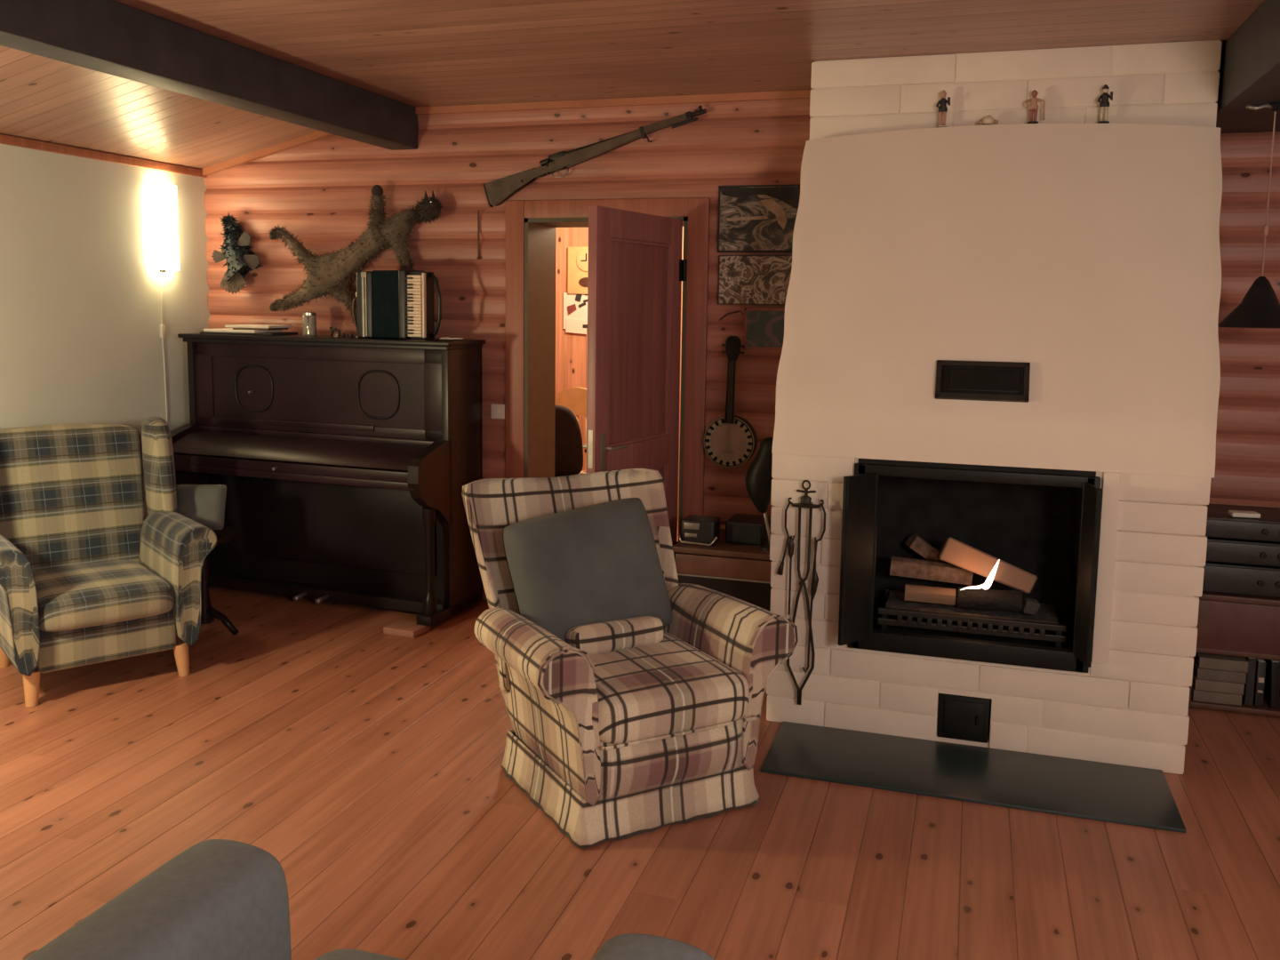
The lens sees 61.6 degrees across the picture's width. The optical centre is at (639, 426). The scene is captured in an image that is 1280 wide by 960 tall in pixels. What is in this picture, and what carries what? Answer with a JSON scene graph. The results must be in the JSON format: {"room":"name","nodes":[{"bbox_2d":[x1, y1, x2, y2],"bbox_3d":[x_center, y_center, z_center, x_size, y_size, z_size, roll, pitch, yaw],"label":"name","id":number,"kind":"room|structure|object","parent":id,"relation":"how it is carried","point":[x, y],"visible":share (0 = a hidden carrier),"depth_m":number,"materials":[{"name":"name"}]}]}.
{"room":"living room","nodes":[
{"label":"living room","id":0,"kind":"room"},
{"bbox_2d":[0,144,210,519],"bbox_3d":[-3.380,0.053,2.911,0.100,2.230,6.700,3,7,17],"label":"wall","id":1,"kind":"structure","parent":0,"point":[81,341],"depth_m":5.11,"materials":[{"name":"white paint"}]},
{"bbox_2d":[0,134,207,177],"bbox_3d":[-3.328,-1.019,2.699,0.022,0.039,6.557,3,7,17],"label":"trim","id":2,"kind":"structure","parent":1,"relation":"attached to","point":[6,140],"depth_m":5.07,"materials":[{"name":"brown wood"}]},
{"bbox_2d":[144,183,179,422],"bbox_3d":[-2.438,-0.584,5.559,0.080,1.310,0.193,3,7,17],"label":"wall lamp","id":3,"kind":"object","parent":1,"relation":"attached to","point":[161,199],"depth_m":5.45,"materials":[{"name":"beige paper"}]},
{"bbox_2d":[159,324,165,337],"bbox_3d":[-2.472,-0.494,5.558,0.020,0.070,0.024,3,7,17],"label":"switch","id":4,"kind":"object","parent":3,"relation":"attached to","point":[162,327],"depth_m":5.55,"materials":[{"name":"white plastic"}]},
{"bbox_2d":[555,226,683,521],"bbox_3d":[0.021,-0.583,7.622,2.700,2.500,0.100,3,7,17],"label":"wall","id":5,"kind":"structure","parent":0,"point":[571,348],"depth_m":7.72,"materials":[{"name":"brown wood"}]},
{"bbox_2d":[563,292,587,334],"bbox_3d":[-0.411,-0.811,7.662,0.290,0.299,0.014,3,7,17],"label":"pinned papers","id":6,"kind":"object","parent":5,"relation":"attached to","point":[575,306],"visible":0.79,"depth_m":7.68,"materials":[{"name":"paper"}]},
{"bbox_2d":[568,246,588,294],"bbox_3d":[-0.378,-1.107,7.605,0.290,0.335,0.050,3,7,17],"label":"poster","id":7,"kind":"object","parent":5,"relation":"attached to","point":[578,256],"visible":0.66,"depth_m":7.62,"materials":[{"name":"yellow paper"}]},
{"bbox_2d":[0,0,1264,168],"bbox_3d":[-0.310,-1.054,1.764,6.330,0.329,6.587,3,7,17],"label":"ceiling","id":8,"kind":"structure","parent":0,"point":[415,53],"depth_m":3.98,"materials":[{"name":"brown wood"}]},
{"bbox_2d":[0,585,1279,959],"bbox_3d":[-0.337,1.337,2.232,6.430,0.080,6.950,3,7,17],"label":"floor","id":9,"kind":"structure","parent":0,"point":[366,761],"depth_m":3.13,"materials":[{"name":"brown wood"}]},
{"bbox_2d":[0,416,216,707],"bbox_3d":[-2.312,0.507,4.457,0.841,1.007,0.850,-5,9,-40],"label":"armchair","id":10,"kind":"object","parent":9,"relation":"on","point":[85,579],"visible":1,"depth_m":4.49,"materials":[{"name":"multicoloured fabric"}]},
{"bbox_2d":[32,560,174,631],"bbox_3d":[-2.236,0.681,4.383,0.504,0.161,0.607,-5,9,-40],"label":"seat cushion","id":11,"kind":"object","parent":10,"relation":"on","point":[72,596],"depth_m":4.23,"materials":[{"name":"fabric"}]},
{"bbox_2d":[200,526,239,635],"bbox_3d":[-2.001,0.717,4.945,0.340,0.471,0.320,3,7,17],"label":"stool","id":12,"kind":"object","parent":9,"relation":"on","point":[227,534],"visible":0.4,"depth_m":4.93,"materials":[{"name":"black wood"}]},
{"bbox_2d":[176,484,227,530],"bbox_3d":[-2.001,0.366,4.883,0.229,0.199,0.137,0,7,-3],"label":"cushion","id":13,"kind":"object","parent":12,"relation":"on","point":[204,504],"visible":0.8,"depth_m":4.85,"materials":[{"name":"grey fabric"}]},
{"bbox_2d":[170,333,485,631],"bbox_3d":[-1.625,0.230,5.393,1.595,1.355,0.605,3,7,20],"label":"upright piano","id":14,"kind":"object","parent":9,"relation":"on","point":[344,464],"visible":0.84,"depth_m":5.31,"materials":[{"name":"brown wood"}]},
{"bbox_2d":[200,331,297,335],"bbox_3d":[-2.028,-0.486,5.578,0.420,0.012,0.240,2,7,14],"label":"book","id":15,"kind":"object","parent":14,"relation":"on","point":[201,332],"visible":0.84,"depth_m":5.47,"materials":[{"name":"paper"}]},
{"bbox_2d":[203,328,282,333],"bbox_3d":[-2.060,-0.499,5.576,0.320,0.014,0.220,3,7,19],"label":"book","id":16,"kind":"object","parent":15,"relation":"on","point":[224,330],"visible":0.92,"depth_m":5.49,"materials":[{"name":"white paper"}]},
{"bbox_2d":[232,328,287,330],"bbox_3d":[-1.961,-0.507,5.554,0.200,0.010,0.200,2,7,11],"label":"book","id":17,"kind":"object","parent":16,"relation":"on","point":[261,329],"visible":0.84,"depth_m":5.46,"materials":[{"name":"brown paper"}]},
{"bbox_2d":[224,324,291,327],"bbox_3d":[-1.977,-0.520,5.569,0.260,0.012,0.200,3,7,16],"label":"sheet music","id":18,"kind":"object","parent":17,"relation":"on","point":[231,325],"visible":1,"depth_m":5.49,"materials":[{"name":"white paper"}]},
{"bbox_2d":[302,312,316,335],"bbox_3d":[-1.675,-0.520,5.442,0.068,0.122,0.069,3,7,17],"label":"glass jar","id":19,"kind":"object","parent":14,"relation":"on","point":[308,318],"visible":0.99,"depth_m":5.42,"materials":[{"name":"glass"}]},
{"bbox_2d":[328,326,340,336],"bbox_3d":[-1.528,-0.473,5.380,0.063,0.057,0.018,3,7,17],"label":"ornament","id":20,"kind":"object","parent":14,"relation":"on","point":[335,329],"visible":0.94,"depth_m":5.37,"materials":[{"name":"fur"}]},
{"bbox_2d":[352,292,357,337],"bbox_3d":[-1.404,-0.559,5.342,0.064,0.233,0.047,3,7,17],"label":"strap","id":21,"kind":"object","parent":14,"relation":"on","point":[355,299],"visible":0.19,"depth_m":5.34,"materials":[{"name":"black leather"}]},
{"bbox_2d":[356,269,441,339],"bbox_3d":[-1.149,-0.598,5.250,0.440,0.335,0.193,3,7,19],"label":"accordion","id":22,"kind":"object","parent":14,"relation":"on","point":[399,304],"visible":1,"depth_m":5.18,"materials":[{"name":"black plastic"}]},
{"bbox_2d":[440,336,463,339],"bbox_3d":[-0.905,-0.424,5.153,0.101,0.010,0.051,3,7,17],"label":"book","id":23,"kind":"object","parent":14,"relation":"on","point":[444,338],"visible":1,"depth_m":5.14,"materials":[{"name":"white paper"}]},
{"bbox_2d":[24,839,714,959],"bbox_3d":[-0.470,1.028,1.258,0.982,0.755,1.160,3,7,17],"label":"sofa","id":24,"kind":"object","parent":9,"relation":"on","point":[216,899],"visible":1,"depth_m":1.63,"materials":[{"name":"fabric"}]},
{"bbox_2d":[314,948,405,959],"bbox_3d":[-0.432,1.009,1.386,0.525,0.177,0.882,3,7,17],"label":"seat cushion","id":25,"kind":"object","parent":24,"relation":"on","point":[345,954],"depth_m":1.81,"materials":[{"name":"grey fabric"}]},
{"bbox_2d":[383,619,429,638],"bbox_3d":[-1.091,0.945,5.027,0.170,0.032,0.140,4,7,23],"label":"wooden block","id":26,"kind":"object","parent":9,"relation":"on","point":[402,628],"visible":1,"depth_m":4.99,"materials":[{"name":"brown wood"}]},
{"bbox_2d":[461,468,798,848],"bbox_3d":[-0.093,0.671,3.522,0.880,0.954,0.960,-3,8,-28],"label":"plaid armchair","id":27,"kind":"object","parent":9,"relation":"on","point":[626,743],"visible":0.83,"depth_m":3.25,"materials":[{"name":"beige fabric"}]},
{"bbox_2d":[502,497,671,641],"bbox_3d":[-0.168,0.499,3.570,0.559,0.479,0.265,-3,8,-29],"label":"cushion","id":28,"kind":"object","parent":27,"relation":"on","point":[597,563],"visible":0.84,"depth_m":3.49,"materials":[{"name":"fabric"}]},
{"bbox_2d":[565,616,663,655],"bbox_3d":[-0.077,0.674,3.458,0.330,0.104,0.126,-3,8,-30],"label":"bolster cushion","id":29,"kind":"object","parent":27,"relation":"on","point":[621,634],"visible":0.87,"depth_m":3.40,"materials":[{"name":"beige fabric"}]},
{"bbox_2d":[584,631,749,743],"bbox_3d":[-0.014,0.802,3.385,0.524,0.180,0.617,-3,8,-28],"label":"seat cushion","id":30,"kind":"object","parent":27,"relation":"on","point":[685,687],"depth_m":3.17,"materials":[{"name":"beige fabric"}]},
{"bbox_2d":[672,528,771,611],"bbox_3d":[0.445,0.741,4.810,0.510,0.470,0.445,3,7,17],"label":"shelf","id":31,"kind":"object","parent":9,"relation":"on","point":[741,572],"visible":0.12,"depth_m":4.59,"materials":[{"name":"brown wood"}]},
{"bbox_2d":[677,514,719,546],"bbox_3d":[0.268,0.457,4.720,0.182,0.110,0.141,3,7,17],"label":"radio","id":32,"kind":"object","parent":31,"relation":"on","point":[695,530],"visible":1,"depth_m":4.67,"materials":[{"name":"black plastic"}]},
{"bbox_2d":[725,513,770,545],"bbox_3d":[0.482,0.458,4.783,0.170,0.100,0.195,3,7,17],"label":"speaker","id":33,"kind":"object","parent":31,"relation":"on","point":[743,529],"visible":0.91,"depth_m":4.70},
{"bbox_2d":[727,524,760,543],"bbox_3d":[0.454,0.468,4.693,0.150,0.076,0.007,3,7,17],"label":"grille","id":34,"kind":"object","parent":33,"relation":"attached to","point":[736,533],"depth_m":4.69,"materials":[{"name":"black plastic"}]},
{"bbox_2d":[745,436,773,551],"bbox_3d":[0.531,0.284,4.608,0.161,0.488,0.116,3,7,17],"label":"desk lamp","id":35,"kind":"object","parent":31,"relation":"on","point":[758,476],"visible":0.82,"depth_m":4.56,"materials":[{"name":"black plastic"}]},
{"bbox_2d":[745,436,773,513],"bbox_3d":[0.522,0.207,4.606,0.137,0.336,0.118,0,7,-10],"label":"hood","id":36,"kind":"object","parent":35,"relation":"attached to","point":[758,476],"depth_m":4.56,"materials":[{"name":"black metal"}]},
{"bbox_2d":[760,720,1186,832],"bbox_3d":[1.079,1.152,3.593,1.285,0.012,0.435,3,7,17],"label":"hearth slab","id":37,"kind":"object","parent":9,"relation":"on","point":[1140,796],"visible":1,"depth_m":3.56,"materials":[{"name":"grey stone"}]},
{"bbox_2d":[765,40,1222,774],"bbox_3d":[1.333,-0.158,4.114,1.479,2.502,1.280,3,7,17],"label":"fireplace","id":38,"kind":"object","parent":9,"relation":"on","point":[1001,340],"depth_m":3.80,"materials":[{"name":"white paint"}]},
{"bbox_2d":[787,480,823,508],"bbox_3d":[0.596,0.240,3.850,0.130,0.100,0.053,3,7,17],"label":"holder","id":39,"kind":"object","parent":38,"relation":"attached to","point":[805,500],"visible":1,"depth_m":3.84,"materials":[{"name":"metal"}]},
{"bbox_2d":[776,502,794,575],"bbox_3d":[0.529,0.405,3.880,0.063,0.269,0.022,3,7,17],"label":"brush","id":40,"kind":"object","parent":39,"relation":"hanging from","point":[780,572],"visible":1,"depth_m":3.88,"materials":[{"name":"metal"}]},
{"bbox_2d":[787,536,794,615],"bbox_3d":[0.543,0.538,3.882,0.022,0.290,0.022,6,9,39],"label":"shovel","id":41,"kind":"object","parent":39,"relation":"hanging from","point":[790,546],"visible":1,"depth_m":3.87,"materials":[{"name":"metal"}]},
{"bbox_2d":[786,507,815,704],"bbox_3d":[0.587,0.652,3.888,0.102,0.735,0.024,3,7,17],"label":"tongs","id":42,"kind":"object","parent":39,"relation":"hanging from","point":[802,582],"visible":0.94,"depth_m":3.88,"materials":[{"name":"metal"}]},
{"bbox_2d":[801,504,825,671],"bbox_3d":[0.627,0.587,3.870,0.068,0.625,0.008,3,7,17],"label":"poker","id":43,"kind":"object","parent":39,"relation":"hanging from","point":[822,506],"visible":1,"depth_m":3.87,"materials":[{"name":"metal"}]},
{"bbox_2d":[810,537,818,600],"bbox_3d":[0.629,0.513,3.850,0.026,0.230,0.024,0,7,-5],"label":"scoop","id":44,"kind":"object","parent":39,"relation":"hanging from","point":[815,579],"visible":1,"depth_m":3.85,"materials":[{"name":"metal"}]},
{"bbox_2d":[889,555,973,585],"bbox_3d":[1.103,0.541,4.075,0.304,0.089,0.080,2,7,11],"label":"log","id":45,"kind":"object","parent":38,"relation":"on","point":[930,570],"visible":0.94,"depth_m":4.04,"materials":[{"name":"brown wood"}]},
{"bbox_2d":[904,534,943,561],"bbox_3d":[1.107,0.477,4.165,0.147,0.127,0.069,0,7,-3],"label":"log","id":46,"kind":"object","parent":45,"relation":"on","point":[916,542],"visible":0.78,"depth_m":4.13,"materials":[{"name":"brown wood"}]},
{"bbox_2d":[936,90,950,127],"bbox_3d":[1.147,-1.203,4.064,0.052,0.136,0.037,3,7,17],"label":"figurine","id":47,"kind":"object","parent":38,"relation":"on","point":[942,108],"visible":0.96,"depth_m":4.06,"materials":[{"name":"black wood"}]},
{"bbox_2d":[885,591,1058,623],"bbox_3d":[1.228,0.672,3.990,0.601,0.017,0.261,3,7,17],"label":"grate","id":48,"kind":"object","parent":38,"relation":"on","point":[896,600],"visible":0.62,"depth_m":3.94,"materials":[{"name":"black metal"}]},
{"bbox_2d":[904,584,955,605],"bbox_3d":[1.072,0.619,3.970,0.181,0.062,0.066,3,7,14],"label":"log","id":49,"kind":"object","parent":48,"relation":"on","point":[935,595],"visible":1,"depth_m":3.95,"materials":[{"name":"brown wood"}]},
{"bbox_2d":[957,587,1022,611],"bbox_3d":[1.270,0.627,3.898,0.222,0.083,0.078,3,7,19],"label":"log","id":50,"kind":"object","parent":48,"relation":"on","point":[971,598],"visible":0.98,"depth_m":3.87,"materials":[{"name":"brown wood"}]},
{"bbox_2d":[960,560,999,590],"bbox_3d":[1.225,0.534,3.876,0.131,0.127,0.010,3,7,17],"label":"flame","id":51,"kind":"object","parent":50,"relation":"on","point":[988,581],"visible":1,"depth_m":3.87,"materials":[{"name":"beige"}]},
{"bbox_2d":[937,536,1037,593],"bbox_3d":[1.269,0.505,3.930,0.349,0.196,0.080,2,7,13],"label":"log","id":52,"kind":"object","parent":50,"relation":"on","point":[953,551],"visible":1,"depth_m":3.90,"materials":[{"name":"brown wood"}]},
{"bbox_2d":[1022,597,1039,615],"bbox_3d":[1.400,0.645,3.849,0.058,0.061,0.047,1,7,0],"label":"block","id":53,"kind":"object","parent":48,"relation":"on","point":[1030,606],"visible":0.98,"depth_m":3.83,"materials":[{"name":"grey wood"}]},
{"bbox_2d":[977,115,998,125],"bbox_3d":[1.305,-1.149,4.021,0.073,0.034,0.044,3,7,17],"label":"figurine","id":54,"kind":"object","parent":38,"relation":"on","point":[988,120],"visible":1,"depth_m":4.01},
{"bbox_2d":[771,123,1222,477],"bbox_3d":[1.355,-0.529,4.139,1.470,1.210,1.140,3,7,17],"label":"hood","id":55,"kind":"object","parent":38,"relation":"attached to","point":[1034,299],"depth_m":3.77,"materials":[{"name":"white paint"}]},
{"bbox_2d":[1024,89,1045,123],"bbox_3d":[1.460,-1.183,3.968,0.072,0.119,0.037,3,7,17],"label":"figurine","id":56,"kind":"object","parent":38,"relation":"on","point":[1034,107],"visible":1,"depth_m":3.96,"materials":[{"name":"brown wood"}]},
{"bbox_2d":[1096,84,1112,123],"bbox_3d":[1.687,-1.172,3.898,0.052,0.136,0.037,3,7,17],"label":"figurine","id":57,"kind":"object","parent":38,"relation":"on","point":[1104,103],"visible":1,"depth_m":3.89,"materials":[{"name":"black wood"}]},
{"bbox_2d":[1188,591,1279,716],"bbox_3d":[2.597,0.873,4.234,0.850,0.462,0.405,3,7,17],"label":"shelf unit","id":58,"kind":"object","parent":9,"relation":"on","point":[1248,626],"visible":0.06,"depth_m":4.11,"materials":[{"name":"brown wood"}]},
{"bbox_2d":[1191,685,1241,705],"bbox_3d":[2.280,1.042,4.286,0.170,0.043,0.240,3,7,17],"label":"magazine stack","id":59,"kind":"object","parent":58,"relation":"on","point":[1223,698],"visible":0.47,"depth_m":4.17,"materials":[{"name":"grey paper"}]},
{"bbox_2d":[1192,672,1244,695],"bbox_3d":[2.284,0.998,4.280,0.170,0.043,0.240,3,7,17],"label":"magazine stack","id":60,"kind":"object","parent":59,"relation":"on","point":[1203,684],"visible":0.47,"depth_m":4.17,"materials":[{"name":"grey paper"}]},
{"bbox_2d":[1192,659,1246,683],"bbox_3d":[2.289,0.954,4.274,0.170,0.043,0.240,3,7,17],"label":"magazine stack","id":61,"kind":"object","parent":60,"relation":"on","point":[1207,674],"visible":0.47,"depth_m":4.16,"materials":[{"name":"grey paper"}]},
{"bbox_2d":[1193,652,1247,672],"bbox_3d":[2.293,0.910,4.268,0.170,0.043,0.240,3,7,17],"label":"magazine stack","id":62,"kind":"object","parent":61,"relation":"on","point":[1204,660],"visible":0.48,"depth_m":4.16,"materials":[{"name":"grey paper"}]},
{"bbox_2d":[1202,560,1279,597],"bbox_3d":[2.429,0.576,4.235,0.480,0.111,0.361,3,7,17],"label":"stereo component","id":63,"kind":"object","parent":58,"relation":"on","point":[1219,577],"visible":0.65,"depth_m":4.10,"materials":[{"name":"black plastic"}]},
{"bbox_2d":[1205,536,1279,566],"bbox_3d":[2.430,0.469,4.222,0.480,0.086,0.361,3,7,17],"label":"stereo component","id":64,"kind":"object","parent":63,"relation":"on","point":[1218,549],"visible":0.59,"depth_m":4.09,"materials":[{"name":"black plastic"}]},
{"bbox_2d":[1205,503,1279,542],"bbox_3d":[2.431,0.380,4.212,0.480,0.076,0.361,3,7,17],"label":"stereo component","id":65,"kind":"object","parent":64,"relation":"on","point":[1220,524],"visible":0.62,"depth_m":4.10,"materials":[{"name":"black plastic"}]},
{"bbox_2d":[1227,510,1260,518],"bbox_3d":[2.326,0.337,4.135,0.100,0.018,0.060,2,7,11],"label":"folded paper","id":66,"kind":"object","parent":65,"relation":"on","point":[1233,513],"visible":1,"depth_m":4.11,"materials":[{"name":"white paper"}]},
{"bbox_2d":[1241,656,1255,705],"bbox_3d":[2.379,0.974,4.223,0.028,0.187,0.182,3,7,17],"label":"book","id":67,"kind":"object","parent":58,"relation":"on","point":[1247,698],"visible":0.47,"depth_m":4.14,"materials":[{"name":"paper"}]},
{"bbox_2d":[1252,657,1266,706],"bbox_3d":[2.412,0.981,4.211,0.028,0.177,0.185,3,7,17],"label":"book","id":68,"kind":"object","parent":58,"relation":"on","point":[1260,663],"visible":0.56,"depth_m":4.13,"materials":[{"name":"paper"}]},
{"bbox_2d":[1263,658,1279,708],"bbox_3d":[2.460,0.981,4.198,0.037,0.183,0.182,3,7,17],"label":"book","id":69,"kind":"object","parent":58,"relation":"on","point":[1271,689],"visible":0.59,"depth_m":4.12,"materials":[{"name":"brown paper"}]},
{"bbox_2d":[203,98,1279,600],"bbox_3d":[0.648,-0.290,5.167,6.230,2.503,0.342,3,7,17],"label":"wall","id":70,"kind":"structure","parent":0,"point":[320,190],"depth_m":5.18,"materials":[{"name":"brown wood"}]},
{"bbox_2d":[0,0,418,150],"bbox_3d":[-2.168,-1.158,2.325,0.161,0.203,6.567,3,7,17],"label":"ceiling beam","id":71,"kind":"structure","parent":70,"relation":"attached to","point":[112,37],"depth_m":3.88,"materials":[{"name":"black wood"}]},
{"bbox_2d":[211,213,263,294],"bbox_3d":[-2.134,-0.929,5.732,0.305,0.440,0.194,3,7,17],"label":"bird","id":72,"kind":"object","parent":70,"relation":"attached to","point":[240,260],"visible":1,"depth_m":5.70},
{"bbox_2d":[200,130,334,175],"bbox_3d":[-1.821,-1.478,5.613,1.141,0.310,0.037,3,7,17],"label":"trim","id":73,"kind":"structure","parent":70,"relation":"attached to","point":[303,140],"depth_m":5.65,"materials":[{"name":"brown wood"}]},
{"bbox_2d":[268,184,444,324],"bbox_3d":[-1.457,-0.870,5.499,1.029,0.718,0.180,3,7,17],"label":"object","id":74,"kind":"object","parent":70,"relation":"attached to","point":[332,274],"visible":0.91,"depth_m":5.46,"materials":[{"name":"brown fur"}]},
{"bbox_2d":[477,209,480,259],"bbox_3d":[-0.805,-0.955,5.356,0.018,0.244,0.017,3,7,17],"label":"wooden stick","id":75,"kind":"object","parent":70,"relation":"attached to","point":[478,256],"visible":1,"depth_m":5.35,"materials":[{"name":"brown wood"}]},
{"bbox_2d":[491,403,505,419],"bbox_3d":[-0.717,-0.077,5.430,0.076,0.076,0.021,3,7,17],"label":"light switch","id":76,"kind":"object","parent":70,"relation":"attached to","point":[498,410],"visible":1,"depth_m":5.42,"materials":[{"name":"white plastic"}]},
{"bbox_2d":[482,105,706,207],"bbox_3d":[-0.234,-1.278,5.107,1.119,0.445,0.112,3,7,17],"label":"rifle","id":77,"kind":"object","parent":70,"relation":"attached to","point":[498,191],"visible":1,"depth_m":5.13,"materials":[{"name":"brown wood"}]},
{"bbox_2d":[523,216,687,541],"bbox_3d":[-0.130,-0.054,5.433,0.830,1.950,0.370,3,7,17],"label":"trim","id":78,"kind":"structure","parent":70,"relation":"attached to","point":[540,233],"depth_m":5.44,"materials":[{"name":"brown wood"}]},
{"bbox_2d":[505,197,710,519],"bbox_3d":[-0.181,-0.078,5.265,1.030,2.035,0.035,3,7,17],"label":"trim","id":79,"kind":"structure","parent":70,"relation":"attached to","point":[697,211],"depth_m":5.14,"materials":[{"name":"brown wood"}]},
{"bbox_2d":[416,89,810,114],"bbox_3d":[0.183,-1.518,4.986,2.728,0.034,0.027,3,7,17],"label":"trim","id":80,"kind":"structure","parent":70,"relation":"attached to","point":[797,93],"depth_m":5.06,"materials":[{"name":"brown wood"}]},
{"bbox_2d":[582,205,686,561],"bbox_3d":[-0.015,0.023,4.806,0.162,1.925,0.805,4,8,28],"label":"door","id":81,"kind":"structure","parent":70,"relation":"in","point":[636,270],"depth_m":4.71,"materials":[{"name":"wood"}]},
{"bbox_2d":[703,336,757,467],"bbox_3d":[0.429,-0.116,5.021,0.244,0.617,0.087,4,7,17],"label":"banjo","id":82,"kind":"object","parent":70,"relation":"attached to","point":[729,441],"visible":1,"depth_m":5.01,"materials":[{"name":"wood"}]},
{"bbox_2d":[719,310,743,320],"bbox_3d":[0.425,-0.520,5.018,0.114,0.051,0.020,3,7,17],"label":"twig","id":83,"kind":"object","parent":70,"relation":"attached to","point":[733,312],"visible":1,"depth_m":5.01,"materials":[{"name":"brown wood"}]},
{"bbox_2d":[718,255,791,304],"bbox_3d":[0.539,-0.678,4.966,0.357,0.227,0.023,3,7,17],"label":"poster","id":84,"kind":"object","parent":70,"relation":"attached to","point":[742,279],"visible":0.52,"depth_m":4.96,"materials":[{"name":"paper"}]},
{"bbox_2d":[717,184,799,252],"bbox_3d":[0.544,-0.954,4.933,0.375,0.303,0.024,3,7,17],"label":"poster","id":85,"kind":"object","parent":70,"relation":"attached to","point":[752,218],"visible":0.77,"depth_m":4.93,"materials":[{"name":"paper"}]},
{"bbox_2d":[743,307,784,350],"bbox_3d":[0.596,-0.452,4.973,0.230,0.192,0.023,3,7,17],"label":"poster","id":86,"kind":"object","parent":70,"relation":"attached to","point":[764,328],"visible":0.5,"depth_m":4.97,"materials":[{"name":"paper"}]},
{"bbox_2d":[1216,0,1279,133],"bbox_3d":[1.477,-0.957,1.204,0.420,0.241,6.567,3,7,17],"label":"beam","id":87,"kind":"structure","parent":70,"relation":"attached to","point":[1249,71],"depth_m":3.57,"materials":[{"name":"black wood"}]},
{"bbox_2d":[1217,103,1279,328],"bbox_3d":[2.196,-0.734,3.761,0.260,0.772,0.260,3,7,17],"label":"pendant lamp","id":88,"kind":"object","parent":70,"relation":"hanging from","point":[1260,308],"visible":0.98,"depth_m":3.75,"materials":[{"name":"black plastic"}]},
{"bbox_2d":[1245,103,1271,110],"bbox_3d":[2.147,-1.105,3.712,0.096,0.024,0.029,2,7,10],"label":"holder","id":89,"kind":"object","parent":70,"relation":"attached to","point":[1267,105],"visible":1,"depth_m":3.71,"materials":[{"name":"metal"}]},
{"bbox_3d":[-0.280,0.799,6.870,2.900,0.080,2.000,3,7,17],"label":"floor","id":90,"kind":"structure","parent":0,"visible":0},
{"bbox_2d":[554,404,583,477],"bbox_3d":[-0.627,0.351,6.296,0.567,0.933,0.552,3,7,17],"label":"office chair","id":91,"kind":"object","parent":90,"relation":"on","point":[568,439],"visible":0.23,"depth_m":6.38,"materials":[{"name":"black fabric"}]},
{"bbox_2d":[555,387,586,474],"bbox_3d":[-0.461,0.265,6.772,0.446,1.001,0.420,3,7,17],"label":"desk","id":92,"kind":"object","parent":90,"relation":"on","point":[574,399],"visible":0.11,"depth_m":6.90,"materials":[{"name":"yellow wood"}]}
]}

